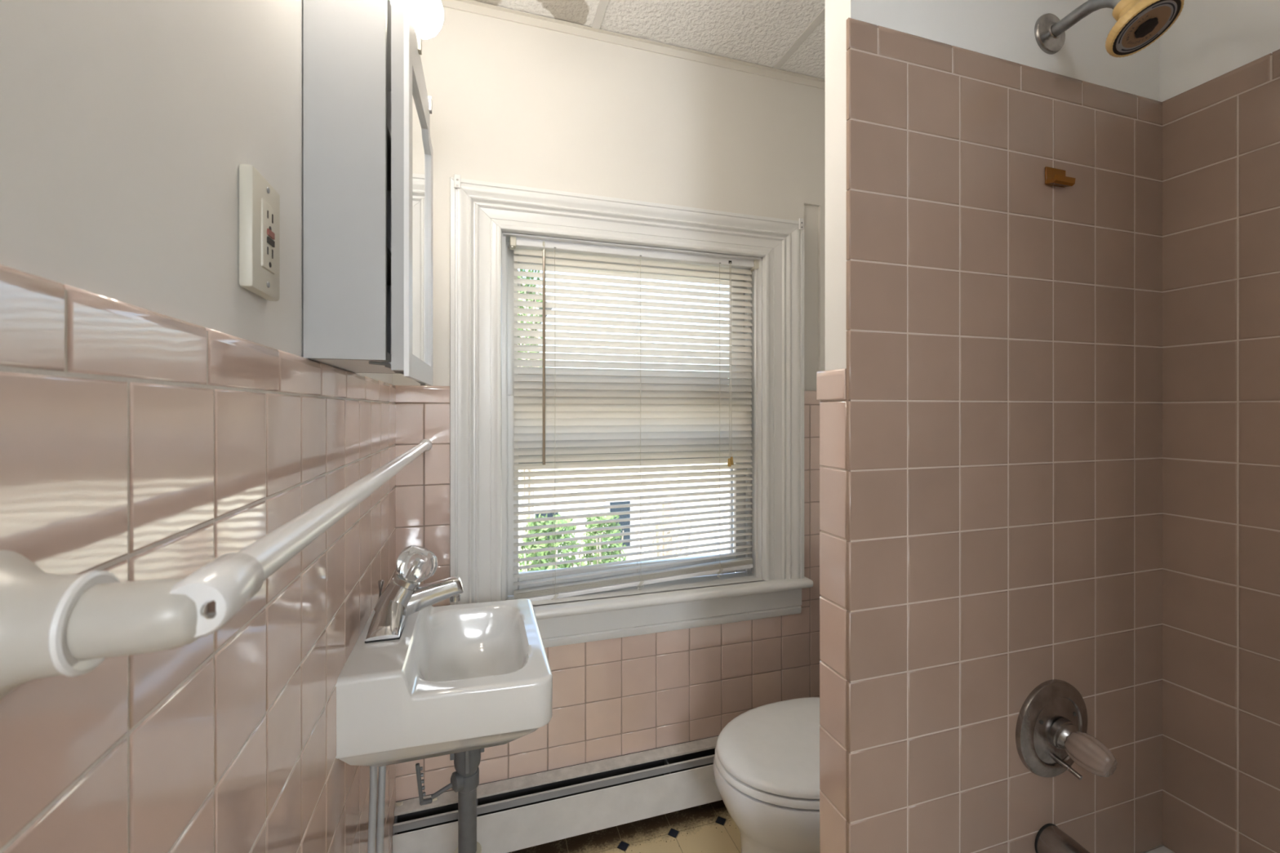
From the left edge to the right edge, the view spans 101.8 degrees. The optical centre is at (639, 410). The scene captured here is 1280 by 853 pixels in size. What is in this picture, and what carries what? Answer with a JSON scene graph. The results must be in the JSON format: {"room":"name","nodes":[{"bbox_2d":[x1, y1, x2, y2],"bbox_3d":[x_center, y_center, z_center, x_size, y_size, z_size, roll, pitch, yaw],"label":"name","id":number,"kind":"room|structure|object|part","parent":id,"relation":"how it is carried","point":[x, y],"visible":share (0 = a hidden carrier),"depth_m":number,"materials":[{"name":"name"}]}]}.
{"room":"bathroom","nodes":[
{"label":"bathroom","id":0,"kind":"room"},
{"bbox_2d":[0,0,395,852],"bbox_3d":[-0.355,0.001,0.262,0.114,2.430,2.600,0,0,-17],"label":"wall","id":1,"kind":"structure","parent":0,"point":[162,416],"depth_m":0.37,"materials":[{"name":"pink tile"}]},
{"bbox_2d":[0,439,431,698],"bbox_3d":[-0.412,0.095,0.790,0.094,0.068,1.230,0,0,-17],"label":"towel bar","id":2,"kind":"object","parent":1,"relation":"attached to","point":[51,624],"visible":1,"depth_m":0.23,"materials":[{"name":"white ceramic"}]},
{"bbox_3d":[-0.227,0.095,0.239,0.049,0.032,0.032,0,0,-17],"label":"post","id":3,"kind":"part","parent":2,"relation":"part of","materials":[{"name":"white ceramic"}]},
{"bbox_2d":[169,552,264,637],"bbox_3d":[-0.211,0.091,0.259,0.028,0.030,0.047,0,0,-17],"label":"socket","id":4,"kind":"object","parent":2,"relation":"attached to","point":[201,602],"depth_m":0.24,"materials":[{"name":"white ceramic"}]},
{"bbox_2d":[418,439,431,451],"bbox_3d":[-0.569,0.092,1.377,0.033,0.033,0.016,0,0,-17],"label":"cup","id":5,"kind":"object","parent":2,"relation":"on","point":[428,441],"depth_m":1.38,"materials":[{"name":"white ceramic"}]},
{"bbox_2d":[239,164,279,301],"bbox_3d":[-0.378,-0.174,0.522,0.016,0.116,0.072,0,0,-17],"label":"outlet","id":6,"kind":"object","parent":1,"relation":"attached to","point":[259,202],"visible":1,"depth_m":0.50,"materials":[{"name":"beige plastic"}]},
{"bbox_2d":[261,198,275,274],"bbox_3d":[-0.374,-0.174,0.522,0.004,0.067,0.034,0,0,-17],"label":"receptacle","id":7,"kind":"object","parent":6,"relation":"attached to","point":[268,205],"depth_m":0.52,"materials":[{"name":"grey plastic"}]},
{"bbox_2d":[303,0,432,386],"bbox_3d":[-0.405,-0.312,0.814,0.135,0.543,0.278,0,0,-17],"label":"medicine cabinet","id":8,"kind":"object","parent":1,"relation":"attached to","point":[368,148],"visible":1,"depth_m":0.69,"materials":[{"name":"grey laminate"}]},
{"bbox_3d":[-0.385,-0.326,0.682,0.095,0.517,0.012,0,0,-17],"label":"panel","id":9,"kind":"part","parent":8,"relation":"part of","materials":[{"name":"grey laminate"}]},
{"bbox_3d":[-0.424,-0.073,0.808,0.095,0.012,0.251,0,0,-17],"label":"panel","id":10,"kind":"part","parent":8,"relation":"part of","materials":[{"name":"white metal"}]},
{"bbox_3d":[-0.463,-0.326,0.933,0.095,0.517,0.012,0,0,-17],"label":"panel","id":11,"kind":"part","parent":8,"relation":"part of","materials":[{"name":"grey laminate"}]},
{"bbox_3d":[-0.424,-0.578,0.808,0.095,0.012,0.251,0,0,-17],"label":"panel","id":12,"kind":"part","parent":8,"relation":"part of","materials":[{"name":"grey laminate"}]},
{"bbox_2d":[386,126,391,190],"bbox_3d":[-0.423,-0.398,0.808,0.082,0.008,0.251,0,0,-17],"label":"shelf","id":13,"kind":"object","parent":8,"relation":"attached to","point":[388,138],"depth_m":0.82,"materials":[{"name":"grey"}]},
{"bbox_2d":[386,246,391,285],"bbox_3d":[-0.423,-0.228,0.808,0.082,0.008,0.251,0,0,-17],"label":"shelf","id":14,"kind":"object","parent":8,"relation":"attached to","point":[388,254],"depth_m":0.81,"materials":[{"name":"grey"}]},
{"bbox_3d":[-0.361,-0.303,0.828,0.015,0.498,0.277,0,0,-16],"label":"door","id":15,"kind":"part","parent":8,"relation":"part of","materials":[{"name":"grey laminate"}]},
{"bbox_3d":[-0.351,-0.062,0.833,0.006,0.033,0.243,0,0,-16],"label":"frame rail","id":16,"kind":"part","parent":8,"relation":"part of","materials":[{"name":"white laminate"}]},
{"bbox_2d":[412,80,427,364],"bbox_3d":[-0.353,-0.281,0.832,0.001,0.409,0.223,0,0,-16],"label":"mirror","id":17,"kind":"object","parent":8,"relation":"on","point":[420,119],"depth_m":0.83,"materials":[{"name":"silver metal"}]},
{"bbox_2d":[408,0,443,39],"bbox_3d":[-0.375,-0.696,0.748,0.157,0.100,0.480,0,0,-17],"label":"vanity light","id":18,"kind":"object","parent":1,"relation":"attached to","point":[427,15],"visible":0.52,"depth_m":0.89,"materials":[{"name":"white glass"}]},
{"bbox_2d":[335,599,552,766],"bbox_3d":[-0.365,0.513,1.029,0.333,0.206,0.407,0,0,-17],"label":"sink","id":19,"kind":"object","parent":1,"relation":"attached to","point":[459,677],"visible":0.9,"depth_m":0.87,"materials":[{"name":"white ceramic"}]},
{"bbox_2d":[367,766,377,852],"bbox_3d":[-0.483,0.813,0.912,0.021,0.515,0.044,0,0,44],"label":"tube","id":20,"kind":"object","parent":19,"relation":"attached to","point":[373,770],"visible":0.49,"depth_m":0.92,"materials":[{"name":"grey metal"}]},
{"bbox_2d":[375,765,386,852],"bbox_3d":[-0.487,0.814,0.941,0.052,0.516,0.022,0,0,-40],"label":"tube","id":21,"kind":"object","parent":19,"relation":"attached to","point":[382,770],"visible":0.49,"depth_m":0.95,"materials":[{"name":"grey metal"}]},
{"bbox_2d":[364,545,463,643],"bbox_3d":[-0.430,0.337,1.014,0.164,0.147,0.157,0,0,-17],"label":"faucet","id":22,"kind":"object","parent":19,"relation":"on","point":[404,596],"visible":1,"depth_m":0.99,"materials":[{"name":"silver metal"}]},
{"bbox_3d":[-0.501,0.370,1.007,0.011,0.081,0.012,0,0,28],"label":"lift rod","id":23,"kind":"part","parent":22,"relation":"part of","materials":[{"name":"silver metal"}]},
{"bbox_3d":[-0.433,0.298,1.013,0.074,0.069,0.077,0,0,-17],"label":"knob","id":24,"kind":"part","parent":22,"relation":"part of","materials":[{"name":"clear plastic"}]},
{"bbox_3d":[-0.415,0.366,1.018,0.132,0.068,0.038,0,0,-17],"label":"spout","id":25,"kind":"part","parent":22,"relation":"part of","materials":[{"name":"silver metal"}]},
{"bbox_2d":[415,748,484,852],"bbox_3d":[-0.357,0.913,0.987,0.124,0.606,0.068,0,0,-17],"label":"sink drain","id":26,"kind":"object","parent":19,"relation":"attached to","point":[465,780],"visible":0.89,"depth_m":0.98,"materials":[{"name":"grey plastic"}]},
{"bbox_3d":[-0.365,0.709,0.973,0.047,0.026,0.009,0,0,-20],"label":"pivot rod","id":27,"kind":"part","parent":26,"relation":"part of","materials":[{"name":"grey plastic"}]},
{"bbox_2d":[392,6,825,801],"bbox_3d":[0.043,0.001,1.663,1.710,2.430,0.164,0,0,-17],"label":"wall","id":28,"kind":"structure","parent":0,"point":[513,104],"depth_m":1.55,"materials":[{"name":"beige paint"}]},
{"bbox_2d":[392,735,722,852],"bbox_3d":[0.079,1.110,1.556,1.486,0.172,0.062,0,0,-17],"label":"baseboard heater","id":29,"kind":"object","parent":28,"relation":"attached to","point":[521,812],"visible":0.56,"depth_m":1.45,"materials":[{"name":"grey metal"}]},
{"bbox_2d":[395,801,403,806],"bbox_3d":[-0.627,1.025,1.355,0.019,0.008,0.007,0,0,-9],"label":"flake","id":30,"kind":"object","parent":29,"relation":"on","point":[397,804],"visible":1,"depth_m":1.35,"materials":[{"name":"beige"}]},
{"bbox_2d":[449,177,813,648],"bbox_3d":[-0.007,0.026,1.614,1.129,1.289,0.217,0,0,-17],"label":"window","id":31,"kind":"structure","parent":28,"relation":"in","point":[484,215],"depth_m":1.54,"materials":[{"name":"white paint"}]},
{"bbox_2d":[453,173,460,188],"bbox_3d":[-0.483,-0.607,1.377,0.017,0.036,0.006,0,0,-17],"label":"curtain bracket","id":32,"kind":"object","parent":31,"relation":"attached to","point":[456,177],"visible":1,"depth_m":1.37,"materials":[{"name":"white metal"}]},
{"bbox_3d":[-0.445,-0.035,1.413,0.134,1.166,0.041,0,0,-17],"label":"casing","id":33,"kind":"part","parent":31,"relation":"part of","materials":[{"name":"white paint"}]},
{"bbox_3d":[-0.030,-0.471,1.688,0.716,0.050,0.026,0,0,-17],"label":"rail","id":34,"kind":"part","parent":31,"relation":"part of","materials":[{"name":"white paint"}]},
{"bbox_3d":[0.012,-0.558,1.556,1.090,0.121,0.041,0,0,-17],"label":"head casing","id":35,"kind":"part","parent":31,"relation":"part of","materials":[{"name":"white paint"}]},
{"bbox_3d":[-0.037,0.031,1.709,0.808,1.050,0.014,0,0,-17],"label":"storm frame","id":36,"kind":"part","parent":31,"relation":"part of","materials":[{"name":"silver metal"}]},
{"bbox_3d":[-0.022,-0.025,1.660,0.716,0.042,0.026,0,0,-17],"label":"rail","id":37,"kind":"part","parent":31,"relation":"part of","materials":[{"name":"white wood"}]},
{"bbox_3d":[-0.022,0.517,1.660,0.716,0.062,0.026,0,0,-17],"label":"rail","id":38,"kind":"part","parent":31,"relation":"part of","materials":[{"name":"white paint"}]},
{"bbox_2d":[509,235,759,601],"bbox_3d":[0.007,0.033,1.604,0.794,1.059,0.044,0,0,-17],"label":"window blind","id":39,"kind":"object","parent":31,"relation":"attached to","point":[564,415],"visible":0.95,"depth_m":1.59,"materials":[{"name":"white plastic"}]},
{"bbox_3d":[-0.252,0.034,1.526,0.002,1.016,0.030,0,0,-21],"label":"ladder cord","id":40,"kind":"part","parent":39,"relation":"part of","materials":[{"name":"white fabric"}]},
{"bbox_3d":[0.003,0.529,1.606,0.766,0.052,0.027,0,0,-17],"label":"rail","id":41,"kind":"part","parent":39,"relation":"part of","materials":[{"name":"white laminate"}]},
{"bbox_3d":[0.005,-0.483,1.605,0.782,0.026,0.030,0,0,-17],"label":"head rail","id":42,"kind":"part","parent":39,"relation":"part of","materials":[{"name":"white metal"}]},
{"bbox_3d":[-0.003,0.028,1.604,0.002,1.003,0.030,0,0,-21],"label":"ladder cord","id":43,"kind":"part","parent":39,"relation":"part of","materials":[{"name":"white fabric"}]},
{"bbox_3d":[0.251,0.021,1.684,0.002,0.990,0.030,0,0,-21],"label":"ladder cord","id":44,"kind":"part","parent":39,"relation":"part of","materials":[{"name":"white fabric"}]},
{"bbox_3d":[0.292,-0.162,1.677,0.009,0.632,0.004,0,0,-12],"label":"lift cord","id":45,"kind":"part","parent":39,"relation":"part of","materials":[{"name":"white fabric"}]},
{"bbox_3d":[0.468,-0.035,1.698,0.137,1.166,0.041,0,0,-17],"label":"casing","id":46,"kind":"part","parent":31,"relation":"part of","materials":[{"name":"white paint"}]},
{"bbox_2d":[799,217,804,229],"bbox_3d":[0.525,-0.607,1.692,0.017,0.036,0.006,0,0,-17],"label":"curtain bracket","id":47,"kind":"object","parent":31,"relation":"attached to","point":[801,220],"visible":1,"depth_m":1.69,"materials":[{"name":"white metal"}]},
{"bbox_2d":[440,0,825,89],"bbox_3d":[0.071,-1.104,1.588,1.510,0.024,0.015,0,0,-17],"label":"trim","id":48,"kind":"structure","parent":28,"relation":"attached to","point":[468,6],"depth_m":1.55,"materials":[{"name":"white paint"}]},
{"bbox_2d":[507,800,741,852],"bbox_3d":[0.325,1.256,-0.395,3.400,0.080,4.260,0,0,-17],"label":"floor","id":49,"kind":"structure","parent":0,"point":[704,837],"depth_m":1.48,"materials":[{"name":"beige tile"}]},
{"bbox_2d":[574,813,736,852],"bbox_3d":[-0.048,1.215,1.312,0.991,0.002,0.325,0,0,-17],"label":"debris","id":50,"kind":"object","parent":49,"relation":"on","point":[726,814],"visible":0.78,"depth_m":1.49,"materials":[{"name":"brown"}]},
{"bbox_2d":[713,697,820,852],"bbox_3d":[0.534,0.849,1.339,0.730,0.735,0.459,0,0,-17],"label":"toilet","id":51,"kind":"object","parent":49,"relation":"on","point":[766,757],"visible":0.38,"depth_m":1.20,"materials":[{"name":"ceramic"}]},
{"bbox_3d":[0.434,1.040,1.307,0.520,0.352,0.380,0,0,-17],"label":"bowl","id":52,"kind":"part","parent":51,"relation":"part of","materials":[{"name":"ceramic"}]},
{"bbox_3d":[0.416,0.853,1.301,0.473,0.019,0.364,0,0,-17],"label":"seat","id":53,"kind":"part","parent":51,"relation":"part of","materials":[{"name":"plastic"}]},
{"bbox_3d":[0.416,0.832,1.301,0.465,0.020,0.356,0,0,-17],"label":"lid","id":54,"kind":"part","parent":51,"relation":"part of","materials":[{"name":"plastic"}]},
{"bbox_2d":[1145,845,1174,852],"bbox_3d":[0.909,1.036,0.196,0.724,0.360,1.508,0,0,-17],"label":"bathtub","id":55,"kind":"object","parent":49,"relation":"on","point":[1162,849],"visible":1,"depth_m":1.01,"materials":[{"name":"white ceramic"}]},
{"bbox_2d":[471,0,825,79],"bbox_3d":[0.412,-1.174,0.502,1.720,0.120,2.600,0,0,-17],"label":"ceiling","id":56,"kind":"structure","parent":0,"point":[788,35],"depth_m":1.50,"materials":[{"name":"grey paint"}]},
{"bbox_3d":[-0.215,-1.126,0.877,0.538,0.016,1.186,0,0,-17],"label":"panel","id":57,"kind":"part","parent":56,"relation":"part of","materials":[{"name":"white paint"}]},
{"bbox_3d":[0.332,-1.126,1.048,0.592,0.016,1.186,0,0,-17],"label":"panel","id":58,"kind":"part","parent":56,"relation":"part of","materials":[{"name":"white paint"}]},
{"bbox_3d":[0.795,-1.126,1.192,0.362,0.016,1.186,0,0,-17],"label":"panel","id":59,"kind":"part","parent":56,"relation":"part of","materials":[{"name":"white paint"}]},
{"bbox_2d":[816,0,1162,852],"bbox_3d":[0.712,0.001,0.966,0.845,2.430,0.079,0,0,-17],"label":"wall partition","id":60,"kind":"structure","parent":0,"point":[989,389],"depth_m":0.89,"materials":[{"name":"pink tile"}]},
{"bbox_2d":[1044,166,1075,187],"bbox_3d":[0.747,-0.417,0.926,0.049,0.034,0.020,0,0,-17],"label":"hook","id":61,"kind":"object","parent":60,"relation":"attached to","point":[1053,176],"visible":1,"depth_m":0.93,"materials":[{"name":"brown plastic"}]},
{"bbox_3d":[0.745,-0.419,0.933,0.049,0.030,0.004,0,0,-17],"label":"plate","id":62,"kind":"part","parent":61,"relation":"part of","materials":[{"name":"brown plastic"}]},
{"bbox_2d":[1034,823,1089,852],"bbox_3d":[0.748,0.770,0.864,0.062,0.080,0.138,0,0,-17],"label":"tub spout","id":63,"kind":"object","parent":60,"relation":"attached to","point":[1050,838],"visible":1,"depth_m":0.90,"materials":[{"name":"silver metal"}]},
{"bbox_2d":[1015,679,1117,780],"bbox_3d":[0.749,0.567,0.886,0.170,0.170,0.096,0,0,-17],"label":"shower valve","id":64,"kind":"object","parent":60,"relation":"attached to","point":[1051,735],"visible":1,"depth_m":0.91,"materials":[{"name":"silver metal"}]},
{"bbox_3d":[0.743,0.620,0.903,0.010,0.018,0.042,0,0,-20],"label":"diverter lever","id":65,"kind":"part","parent":64,"relation":"part of","materials":[{"name":"silver metal"}]},
{"bbox_3d":[0.753,0.575,0.871,0.054,0.055,0.064,0,0,-17],"label":"handle","id":66,"kind":"part","parent":64,"relation":"part of","materials":[{"name":"beige plastic"}]},
{"bbox_2d":[1034,0,1184,57],"bbox_3d":[0.769,-0.645,0.856,0.093,0.142,0.184,0,0,-17],"label":"shower","id":67,"kind":"object","parent":60,"relation":"attached to","point":[1139,24],"visible":1,"depth_m":0.82,"materials":[{"name":"silver metal"}]},
{"bbox_3d":[0.760,-0.669,0.883,0.021,0.049,0.120,0,0,-17],"label":"arm","id":68,"kind":"part","parent":67,"relation":"part of"},
{"bbox_3d":[0.784,-0.595,0.807,0.060,0.028,0.054,0,0,-17],"label":"plate","id":69,"kind":"part","parent":67,"relation":"part of","materials":[{"name":"brown"}]},
{"bbox_2d":[1160,0,1279,852],"bbox_3d":[1.176,0.001,0.741,0.114,2.430,2.600,0,0,-17],"label":"wall","id":70,"kind":"structure","parent":0,"point":[1220,60],"depth_m":0.95,"materials":[{"name":"pink tile"}]},
{"label":"outside","id":71,"kind":"structure","parent":0,"visible":0},
{"bbox_3d":[-9.672,4.466,30.237,80.000,0.100,59.500,0,0,-17],"label":"ground","id":72,"kind":"structure","parent":71,"visible":0},
{"bbox_2d":[517,269,546,571],"bbox_3d":[-1.649,1.096,7.663,0.639,6.642,0.638,0,0,-17],"label":"tree","id":73,"kind":"object","parent":72,"relation":"on","point":[530,493],"visible":0.12,"depth_m":7.62,"materials":[{"name":"green plant"}]},
{"bbox_2d":[518,277,552,367],"bbox_3d":[-6.954,-0.469,13.249,8.650,9.770,5.950,0,0,-17],"label":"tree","id":74,"kind":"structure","parent":72,"relation":"on","point":[528,292],"depth_m":11.77,"materials":[{"name":"green plant"}]},
{"bbox_2d":[518,512,586,572],"bbox_3d":[-1.044,2.825,6.054,1.060,3.190,1.051,0,0,-17],"label":"leafy shrub","id":75,"kind":"object","parent":72,"relation":"on","point":[567,521],"visible":0.14,"depth_m":5.94,"materials":[{"name":"green plant"}]},
{"bbox_2d":[579,511,626,565],"bbox_3d":[-0.548,2.946,7.577,0.872,2.947,0.898,0,0,-17],"label":"leafy shrub","id":76,"kind":"object","parent":72,"relation":"on","point":[607,517],"visible":0.23,"depth_m":7.47,"materials":[{"name":"green plant"}]},
{"bbox_2d":[518,391,729,572],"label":"view outside window","id":77,"kind":"structure","parent":72,"relation":"on","point":[545,492],"depth_m":9.11,"materials":[{"name":"beige"}]},
{"bbox_3d":[-1.536,2.066,8.573,0.380,0.750,0.009,0,0,-17],"label":"pane","id":78,"kind":"part","parent":77,"relation":"part of","materials":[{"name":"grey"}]},
{"bbox_3d":[-0.343,1.966,8.946,0.360,0.800,0.009,0,0,-17],"label":"pane","id":79,"kind":"part","parent":77,"relation":"part of","materials":[{"name":"grey"}]},
{"bbox_2d":[637,502,695,559],"bbox_3d":[0.398,2.907,7.886,0.907,3.027,1.016,0,0,-17],"label":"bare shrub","id":80,"kind":"object","parent":72,"relation":"on","point":[656,520],"visible":0.25,"depth_m":7.91,"materials":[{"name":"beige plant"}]},
{"bbox_2d":[662,500,672,559],"bbox_3d":[0.473,2.991,9.018,0.140,2.850,0.140,0,0,-17],"label":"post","id":81,"kind":"object","parent":72,"relation":"on","point":[668,526],"visible":0.2,"depth_m":8.96,"materials":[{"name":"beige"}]}
]}

